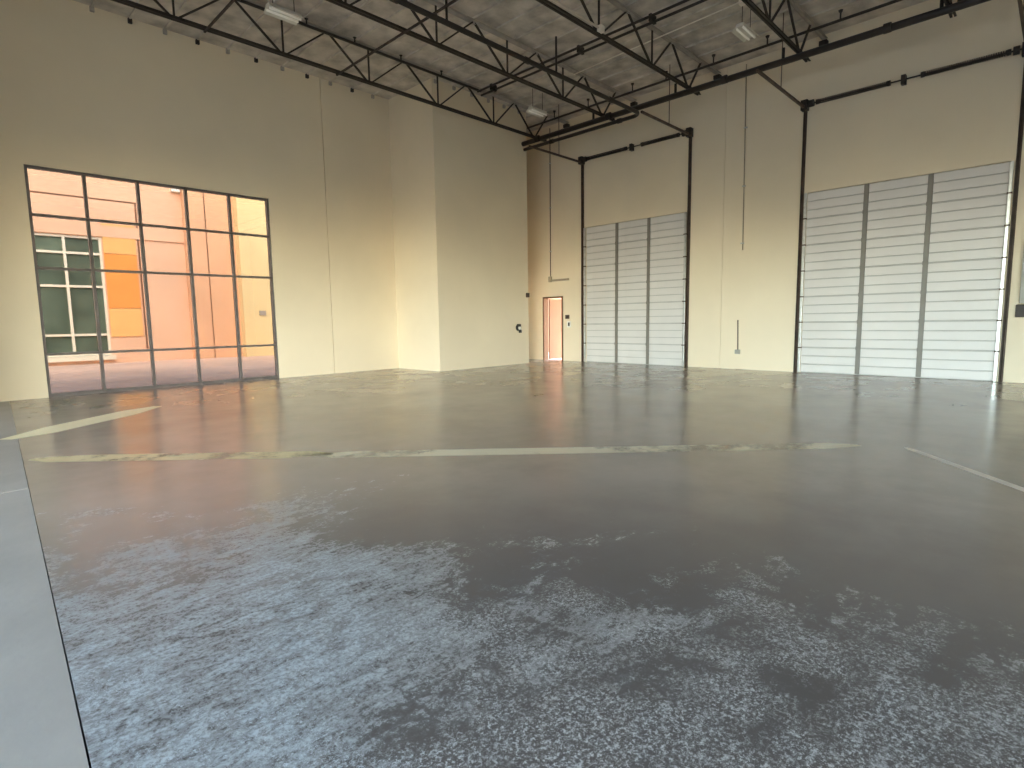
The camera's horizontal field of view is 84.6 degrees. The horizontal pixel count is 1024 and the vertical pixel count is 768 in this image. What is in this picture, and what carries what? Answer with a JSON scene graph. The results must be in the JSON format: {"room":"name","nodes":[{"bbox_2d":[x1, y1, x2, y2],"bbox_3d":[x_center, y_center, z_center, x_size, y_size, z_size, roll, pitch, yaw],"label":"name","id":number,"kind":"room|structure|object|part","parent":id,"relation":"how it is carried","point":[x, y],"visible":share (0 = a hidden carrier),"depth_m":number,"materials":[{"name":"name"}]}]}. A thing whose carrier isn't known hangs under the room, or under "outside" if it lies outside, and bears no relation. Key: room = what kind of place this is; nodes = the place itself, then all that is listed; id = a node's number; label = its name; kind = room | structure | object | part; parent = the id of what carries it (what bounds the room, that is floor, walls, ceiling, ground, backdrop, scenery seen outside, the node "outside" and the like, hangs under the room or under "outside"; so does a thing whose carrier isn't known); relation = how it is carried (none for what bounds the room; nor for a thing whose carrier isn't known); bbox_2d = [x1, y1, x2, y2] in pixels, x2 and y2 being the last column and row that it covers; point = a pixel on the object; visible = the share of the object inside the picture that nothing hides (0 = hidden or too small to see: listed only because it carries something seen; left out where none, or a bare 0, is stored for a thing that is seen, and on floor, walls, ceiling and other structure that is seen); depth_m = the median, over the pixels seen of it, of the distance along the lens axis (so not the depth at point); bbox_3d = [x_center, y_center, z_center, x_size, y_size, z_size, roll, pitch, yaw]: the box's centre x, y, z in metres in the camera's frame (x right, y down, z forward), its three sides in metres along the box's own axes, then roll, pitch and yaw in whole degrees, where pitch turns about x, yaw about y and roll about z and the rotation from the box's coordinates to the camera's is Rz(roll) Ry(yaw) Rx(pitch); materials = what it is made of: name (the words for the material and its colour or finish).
{"room":"empty warehouse","nodes":[
{"label":"empty warehouse","id":0,"kind":"room"},
{"bbox_2d":[0,401,88,767],"bbox_3d":[-1.962,1.234,1.875,23.236,0.120,2.103,5,9,44],"label":"floor strip","id":1,"kind":"object","parent":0,"point":[40,725],"visible":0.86,"depth_m":2.37,"materials":[{"name":"concrete"}]},
{"bbox_2d":[0,0,398,401],"bbox_3d":[-9.279,-3.744,10.428,0.220,8.090,16.960,5,9,44],"label":"wall","id":2,"kind":"structure","parent":0,"point":[98,92],"depth_m":12.65,"materials":[{"name":"beige paint"}]},
{"bbox_2d":[23,164,278,396],"bbox_3d":[-7.518,-2.126,12.357,0.100,4.387,4.536,5,9,44],"label":"window","id":3,"kind":"structure","parent":2,"relation":"in","point":[141,285],"depth_m":12.04,"materials":[{"name":"clear glass"}]},
{"bbox_2d":[389,78,528,370],"bbox_3d":[-1.055,-4.659,17.393,2.165,8.090,4.980,5,9,44],"label":"wall","id":4,"kind":"structure","parent":0,"point":[459,182],"depth_m":15.80,"materials":[{"name":"beige paint"}]},
{"bbox_2d":[516,324,521,332],"bbox_3d":[0.225,-1.716,17.358,0.109,0.270,0.200,5,9,44],"label":"wall fitting","id":5,"kind":"object","parent":4,"relation":"attached to","point":[518,326],"visible":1,"depth_m":17.33,"materials":[{"name":"black plastic"}]},
{"bbox_2d":[73,0,927,132],"bbox_3d":[0.722,-6.775,3.714,23.430,0.120,21.920,5,9,44],"label":"ceiling","id":6,"kind":"structure","parent":0,"point":[234,21],"depth_m":12.40,"materials":[{"name":"black metal"}]},
{"bbox_2d":[89,0,96,12],"bbox_3d":[-3.884,-6.933,6.793,12.128,0.109,0.070,5,9,44],"label":"roof purlin","id":7,"kind":"structure","parent":6,"relation":"attached to","point":[91,7],"depth_m":10.95,"materials":[{"name":"paint"}]},
{"bbox_2d":[127,0,142,23],"bbox_3d":[-3.446,-6.990,7.240,12.128,0.109,0.070,5,9,44],"label":"beam","id":8,"kind":"structure","parent":6,"relation":"attached to","point":[129,18],"depth_m":11.25,"materials":[{"name":"metal"}]},
{"bbox_2d":[163,0,188,34],"bbox_3d":[-3.008,-7.047,7.686,12.128,0.109,0.070,5,9,44],"label":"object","id":9,"kind":"structure","parent":6,"relation":"attached to","point":[183,5],"depth_m":11.28,"materials":[{"name":"paint"}]},
{"bbox_2d":[195,32,204,44],"bbox_3d":[-2.570,-7.104,8.132,12.128,0.109,0.070,5,9,44],"label":"beam","id":10,"kind":"structure","parent":6,"relation":"attached to","point":[197,40],"depth_m":12.28,"materials":[{"name":"metal"}]},
{"bbox_2d":[226,0,280,53],"bbox_3d":[-2.132,-7.161,8.579,12.128,0.109,0.070,5,9,44],"label":"beam","id":11,"kind":"structure","parent":6,"relation":"attached to","point":[252,25],"depth_m":11.94,"materials":[{"name":"metal"}]},
{"bbox_2d":[264,0,304,25],"bbox_3d":[-4.200,-7.075,10.321,0.340,0.603,0.620,5,9,44],"label":"ceiling light","id":12,"kind":"object","parent":6,"relation":"hanging from","point":[271,9],"visible":1,"depth_m":10.33,"materials":[{"name":"paint"}]},
{"bbox_2d":[254,0,325,62],"bbox_3d":[-1.694,-7.218,9.025,12.128,0.109,0.070,5,9,44],"label":"beam","id":13,"kind":"structure","parent":6,"relation":"attached to","point":[318,5],"depth_m":11.96,"materials":[{"name":"metal"}]},
{"bbox_2d":[280,0,372,70],"bbox_3d":[-1.256,-7.276,9.471,12.128,0.109,0.070,5,9,44],"label":"beam","id":14,"kind":"structure","parent":6,"relation":"attached to","point":[367,1],"depth_m":12.20,"materials":[{"name":"metal"}]},
{"bbox_2d":[305,0,417,78],"bbox_3d":[-0.818,-7.333,9.918,12.128,0.109,0.070,5,9,44],"label":"beam","id":15,"kind":"structure","parent":6,"relation":"attached to","point":[412,1],"depth_m":12.30,"materials":[{"name":"metal"}]},
{"bbox_2d":[328,0,462,85],"bbox_3d":[-0.380,-7.390,10.364,12.128,0.109,0.070,5,9,44],"label":"beam","id":16,"kind":"structure","parent":6,"relation":"attached to","point":[458,1],"depth_m":12.57,"materials":[{"name":"paint"}]},
{"bbox_2d":[350,0,507,91],"bbox_3d":[0.058,-7.447,10.810,12.128,0.109,0.070,5,9,44],"label":"beam","id":17,"kind":"structure","parent":6,"relation":"attached to","point":[502,1],"depth_m":12.71,"materials":[{"name":"metal"}]},
{"bbox_2d":[371,0,550,98],"bbox_3d":[0.496,-7.505,11.257,12.128,0.109,0.070,5,9,44],"label":"beam","id":18,"kind":"structure","parent":6,"relation":"attached to","point":[539,5],"depth_m":12.78,"materials":[{"name":"paint"}]},
{"bbox_2d":[434,0,596,83],"bbox_3d":[1.638,-7.496,11.021,10.163,0.109,0.070,5,9,44],"label":"pipe","id":19,"kind":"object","parent":6,"relation":"attached to","point":[590,1],"depth_m":12.26,"materials":[{"name":"paint"}]},
{"bbox_2d":[526,88,547,117],"bbox_3d":[0.701,-7.727,15.417,0.343,0.603,0.620,5,9,44],"label":"ceiling light","id":20,"kind":"object","parent":6,"relation":"hanging from","point":[532,110],"visible":1,"depth_m":15.41,"materials":[{"name":"paint"}]},
{"bbox_2d":[452,0,640,90],"bbox_3d":[2.076,-7.553,11.467,10.163,0.109,0.070,5,9,44],"label":"beam","id":21,"kind":"structure","parent":6,"relation":"attached to","point":[634,1],"depth_m":12.62,"materials":[{"name":"paint"}]},
{"bbox_2d":[470,0,681,96],"bbox_3d":[2.514,-7.611,11.913,10.163,0.109,0.070,5,9,44],"label":"beam","id":22,"kind":"structure","parent":6,"relation":"attached to","point":[474,91],"depth_m":12.65,"materials":[{"name":"paint"}]},
{"bbox_2d":[487,0,728,102],"bbox_3d":[2.952,-7.668,12.360,10.163,0.109,0.070,5,9,44],"label":"beam","id":23,"kind":"structure","parent":6,"relation":"attached to","point":[722,1],"depth_m":12.70,"materials":[{"name":"metal"}]},
{"bbox_2d":[503,0,772,108],"bbox_3d":[3.390,-7.725,12.806,10.163,0.109,0.070,5,9,44],"label":"beam","id":24,"kind":"structure","parent":6,"relation":"attached to","point":[766,1],"depth_m":12.88,"materials":[{"name":"metal"}]},
{"bbox_2d":[517,0,815,113],"bbox_3d":[3.829,-7.782,13.252,10.163,0.109,0.070,5,9,44],"label":"beam","id":25,"kind":"structure","parent":6,"relation":"attached to","point":[809,1],"depth_m":13.25,"materials":[{"name":"metal"}]},
{"bbox_2d":[526,0,859,118],"bbox_3d":[3.563,-7.905,14.381,12.128,0.109,0.070,5,9,44],"label":"beam","id":26,"kind":"structure","parent":6,"relation":"attached to","point":[852,1],"depth_m":13.21,"materials":[{"name":"metal"}]},
{"bbox_2d":[526,0,902,127],"bbox_3d":[4.001,-7.962,14.827,12.128,0.109,0.070,5,9,44],"label":"beam","id":27,"kind":"structure","parent":6,"relation":"attached to","point":[902,0],"depth_m":16.86,"materials":[{"name":"metal"}]},
{"bbox_2d":[731,6,759,41],"bbox_3d":[4.696,-7.323,11.266,0.340,0.603,0.620,5,9,44],"label":"ceiling light","id":28,"kind":"object","parent":6,"relation":"hanging from","point":[742,30],"visible":0.98,"depth_m":11.27,"materials":[{"name":"paint"}]},
{"bbox_2d":[10,359,1023,767],"bbox_3d":[3.144,0.567,7.077,23.250,0.120,15.138,5,9,44],"label":"floor","id":29,"kind":"structure","parent":0,"point":[862,606],"depth_m":3.06,"materials":[{"name":"concrete"}]},
{"bbox_2d":[0,406,160,439],"bbox_3d":[-6.089,0.528,8.184,1.854,0.001,2.155,5,9,44],"label":"floor marking","id":30,"kind":"object","parent":29,"relation":"on","point":[97,419],"depth_m":7.94,"materials":[{"name":"beige paint"}]},
{"bbox_2d":[30,451,331,461],"bbox_3d":[-3.417,0.751,5.824,2.288,0.001,2.250,5,9,44],"label":"floor marking","id":31,"kind":"object","parent":29,"relation":"on","point":[249,455],"depth_m":5.82,"materials":[{"name":"beige paint"}]},
{"bbox_2d":[311,443,859,457],"bbox_3d":[0.773,0.684,5.826,4.094,0.001,4.065,5,9,44],"label":"floor marking","id":32,"kind":"object","parent":29,"relation":"on","point":[557,450],"depth_m":5.82,"materials":[{"name":"beige paint"}]},
{"bbox_2d":[904,447,1023,491],"bbox_3d":[3.934,0.763,4.679,1.381,0.001,1.618,5,9,44],"label":"floor marking","id":33,"kind":"object","parent":29,"relation":"on","point":[1020,488],"depth_m":4.84,"materials":[{"name":"beige paint"}]},
{"bbox_2d":[526,0,1023,382],"bbox_3d":[8.361,-4.184,11.842,23.430,8.090,0.220,5,9,44],"label":"wall","id":34,"kind":"structure","parent":0,"point":[965,117],"depth_m":13.75,"materials":[{"name":"beige paint"}]},
{"bbox_2d":[111,0,569,141],"bbox_3d":[-5.739,-6.832,10.060,0.160,0.798,21.497,5,9,44],"label":"joist","id":35,"kind":"object","parent":34,"relation":"attached to","point":[165,14],"visible":0.8,"depth_m":12.21,"materials":[{"name":"paint"}]},
{"bbox_2d":[203,0,235,32],"bbox_3d":[-2.974,-6.190,7.712,7.400,0.032,0.032,5,9,44],"label":"bar","id":36,"kind":"object","parent":35,"relation":"attached to","point":[231,2],"visible":1,"depth_m":9.73,"materials":[{"name":"metal"}]},
{"bbox_2d":[236,0,480,92],"bbox_3d":[-6.907,-7.015,8.709,0.080,0.160,17.420,5,9,44],"label":"pipe","id":37,"kind":"object","parent":35,"relation":"attached to","point":[400,60],"visible":0.98,"depth_m":12.42,"materials":[{"name":"metal"}]},
{"bbox_2d":[326,0,637,120],"bbox_3d":[-3.992,-6.669,8.365,0.160,0.798,21.497,5,9,44],"label":"joist","id":38,"kind":"object","parent":34,"relation":"attached to","point":[343,4],"visible":0.91,"depth_m":12.03,"materials":[{"name":"paint"}]},
{"bbox_2d":[336,0,457,75],"bbox_3d":[-1.139,-6.430,9.581,7.400,0.032,0.032,5,9,44],"label":"bar","id":39,"kind":"object","parent":38,"relation":"attached to","point":[452,1],"visible":1,"depth_m":10.57,"materials":[{"name":"metal"}]},
{"bbox_2d":[389,0,638,150],"bbox_3d":[-4.935,-6.455,8.595,4.089,0.950,19.509,5,9,44],"label":"pipe","id":40,"kind":"object","parent":38,"relation":"hanging from","point":[407,4],"visible":1,"depth_m":11.41,"materials":[{"name":"metal"}]},
{"bbox_3d":[3.454,-7.919,15.925,0.160,0.095,0.137,5,9,44],"label":"bearing seat","id":41,"kind":"part","parent":38,"relation":"part of","materials":[{"name":"metal"}]},
{"bbox_2d":[574,0,745,74],"bbox_3d":[2.984,-7.473,12.272,0.125,0.120,4.338,-7,9,-43],"label":"conduit","id":42,"kind":"object","parent":38,"relation":"attached to","point":[740,2],"visible":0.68,"depth_m":11.80,"materials":[{"name":"grey metal"}]},
{"bbox_2d":[549,128,551,275],"bbox_3d":[1.251,-5.913,18.416,0.070,4.700,0.039,5,9,44],"label":"conduit","id":43,"kind":"object","parent":34,"relation":"attached to","point":[550,251],"visible":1,"depth_m":18.46,"materials":[{"name":"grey metal"}]},
{"bbox_2d":[543,296,562,360],"bbox_3d":[1.725,-1.902,19.197,0.870,2.120,1.040,5,9,44],"label":"door","id":44,"kind":"structure","parent":34,"relation":"in","point":[553,348],"depth_m":19.32,"materials":[{"name":"orange"}]},
{"bbox_2d":[548,277,568,281],"bbox_3d":[1.526,-3.454,18.440,0.830,0.180,0.069,5,9,44],"label":"wall bar","id":45,"kind":"object","parent":34,"relation":"attached to","point":[550,279],"visible":1,"depth_m":18.51,"materials":[{"name":"beige metal"}]},
{"bbox_2d":[529,67,693,366],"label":"door","id":46,"kind":"structure","parent":34,"relation":"in","point":[638,271],"depth_m":16.45,"materials":[{"name":"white metal"}]},
{"bbox_3d":[2.141,-6.881,17.327,0.140,0.220,0.169,5,9,44],"label":"bearing plate","id":47,"kind":"part","parent":46,"relation":"part of","materials":[{"name":"metal"}]},
{"bbox_3d":[2.290,-2.790,17.751,0.056,4.170,0.045,5,9,44],"label":"guide rail","id":48,"kind":"part","parent":46,"relation":"part of","materials":[{"name":"metal"}]},
{"bbox_3d":[3.924,-7.214,14.008,0.018,1.408,0.018,-4,7,-23],"label":"hanger rod","id":49,"kind":"part","parent":46,"relation":"part of","materials":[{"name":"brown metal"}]},
{"bbox_3d":[4.718,-2.563,15.397,0.056,4.170,0.045,5,9,44],"label":"guide rail","id":50,"kind":"part","parent":46,"relation":"part of","materials":[{"name":"metal"}]},
{"bbox_3d":[4.691,-6.643,14.854,0.140,0.220,0.169,5,9,44],"label":"bearing plate","id":51,"kind":"part","parent":46,"relation":"part of","materials":[{"name":"metal"}]},
{"bbox_2d":[536,0,721,95],"bbox_3d":[-2.244,-6.506,6.671,0.160,0.798,21.497,5,9,44],"label":"joist","id":52,"kind":"object","parent":34,"relation":"attached to","point":[631,14],"visible":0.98,"depth_m":11.64,"materials":[{"name":"paint"}]},
{"bbox_2d":[551,0,604,33],"bbox_3d":[0.365,-6.519,9.267,0.100,0.120,3.870,5,9,44],"label":"conduit","id":53,"kind":"object","parent":52,"relation":"attached to","point":[600,28],"visible":1,"depth_m":10.25,"materials":[{"name":"grey metal"}]},
{"bbox_2d":[477,0,707,95],"bbox_3d":[2.808,-7.318,11.277,10.220,0.140,0.200,5,9,44],"label":"pipe","id":54,"kind":"object","parent":52,"relation":"attached to","point":[651,17],"visible":1,"depth_m":12.19,"materials":[{"name":"metal"}]},
{"bbox_3d":[5.202,-7.756,14.230,0.160,0.095,0.137,5,9,44],"label":"bearing seat","id":55,"kind":"part","parent":52,"relation":"part of","materials":[{"name":"metal"}]},
{"bbox_2d":[521,0,990,145],"bbox_3d":[7.830,-6.627,9.645,21.026,0.347,0.213,5,9,44],"label":"pipe","id":56,"kind":"object","parent":52,"relation":"attached to","point":[888,27],"visible":0.93,"depth_m":11.71,"materials":[{"name":"metal"}]},
{"bbox_2d":[735,320,739,353],"bbox_3d":[5.832,-1.214,14.515,0.130,0.870,0.049,5,9,44],"label":"conduit","id":57,"kind":"object","parent":34,"relation":"attached to","point":[737,351],"visible":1,"depth_m":14.52,"materials":[{"name":"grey metal"}]},
{"bbox_2d":[740,64,747,249],"bbox_3d":[5.794,-5.608,13.996,0.080,4.460,0.039,5,9,44],"label":"conduit","id":58,"kind":"object","parent":34,"relation":"attached to","point":[745,127],"visible":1,"depth_m":13.99,"materials":[{"name":"metal"}]},
{"bbox_2d":[741,0,828,61],"bbox_3d":[-0.497,-6.343,4.977,0.160,0.798,21.497,5,9,44],"label":"joist","id":59,"kind":"object","parent":34,"relation":"attached to","point":[764,17],"visible":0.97,"depth_m":11.04,"materials":[{"name":"paint"}]},
{"bbox_3d":[6.949,-7.593,12.536,0.160,0.095,0.137,5,9,44],"label":"bearing seat","id":60,"kind":"part","parent":59,"relation":"part of","materials":[{"name":"metal"}]},
{"bbox_2d":[756,0,1023,381],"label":"door","id":61,"kind":"structure","parent":34,"relation":"in","point":[904,277],"depth_m":11.91,"materials":[{"name":"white metal"}]},
{"bbox_3d":[5.638,-6.949,11.726,0.018,1.478,0.018,2,7,22],"label":"hanger rod","id":62,"kind":"part","parent":61,"relation":"part of","materials":[{"name":"brown metal"}]},
{"bbox_3d":[6.867,-2.363,13.313,0.056,4.170,0.045,5,9,44],"label":"guide rail","id":63,"kind":"part","parent":61,"relation":"part of","materials":[{"name":"metal"}]},
{"bbox_3d":[6.720,-6.385,12.896,0.140,0.220,0.169,5,9,44],"label":"bearing plate","id":64,"kind":"part","parent":61,"relation":"part of","materials":[{"name":"metal"}]},
{"bbox_3d":[9.446,-2.122,10.813,0.056,4.170,0.045,5,9,44],"label":"guide rail","id":65,"kind":"part","parent":61,"relation":"part of","materials":[{"name":"metal"}]},
{"bbox_3d":[9.420,-6.133,10.278,0.140,0.220,0.169,5,9,44],"label":"bearing plate","id":66,"kind":"part","parent":61,"relation":"part of","materials":[{"name":"metal"}]},
{"bbox_2d":[943,0,961,17],"bbox_3d":[1.251,-6.181,3.282,0.160,0.798,21.497,5,9,44],"label":"joist","id":67,"kind":"object","parent":34,"relation":"attached to","point":[946,2],"visible":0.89,"depth_m":10.05,"materials":[{"name":"paint"}]},
{"bbox_2d":[1015,249,1023,316],"bbox_3d":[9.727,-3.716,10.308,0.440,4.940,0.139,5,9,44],"label":"electrical box","id":68,"kind":"object","parent":34,"relation":"attached to","point":[1019,312],"visible":1,"depth_m":10.60,"materials":[{"name":"metal"}]},
{"bbox_3d":[9.099,-2.417,-3.950,0.200,8.090,21.920,5,9,44],"label":"wall","id":69,"kind":"structure","parent":0,"visible":0},
{"bbox_2d":[527,0,901,128],"bbox_3d":[7.906,-7.134,9.675,21.026,0.208,0.152,5,9,44],"label":"pipe","id":70,"kind":"object","parent":69,"relation":"attached to","point":[840,11],"visible":0.88,"depth_m":12.55,"materials":[{"name":"metal"}]},
{"bbox_3d":[14.765,-1.979,29.436,140.000,0.170,77.200,5,9,44],"label":"ground","id":71,"kind":"structure","parent":0,"visible":0},
{"bbox_2d":[548,298,560,340],"bbox_3d":[4.850,-4.967,29.217,0.300,6.130,18.800,5,9,44],"label":"wall","id":72,"kind":"structure","parent":71,"relation":"on","point":[552,298],"depth_m":25.95,"materials":[{"name":"paint"}]}
]}

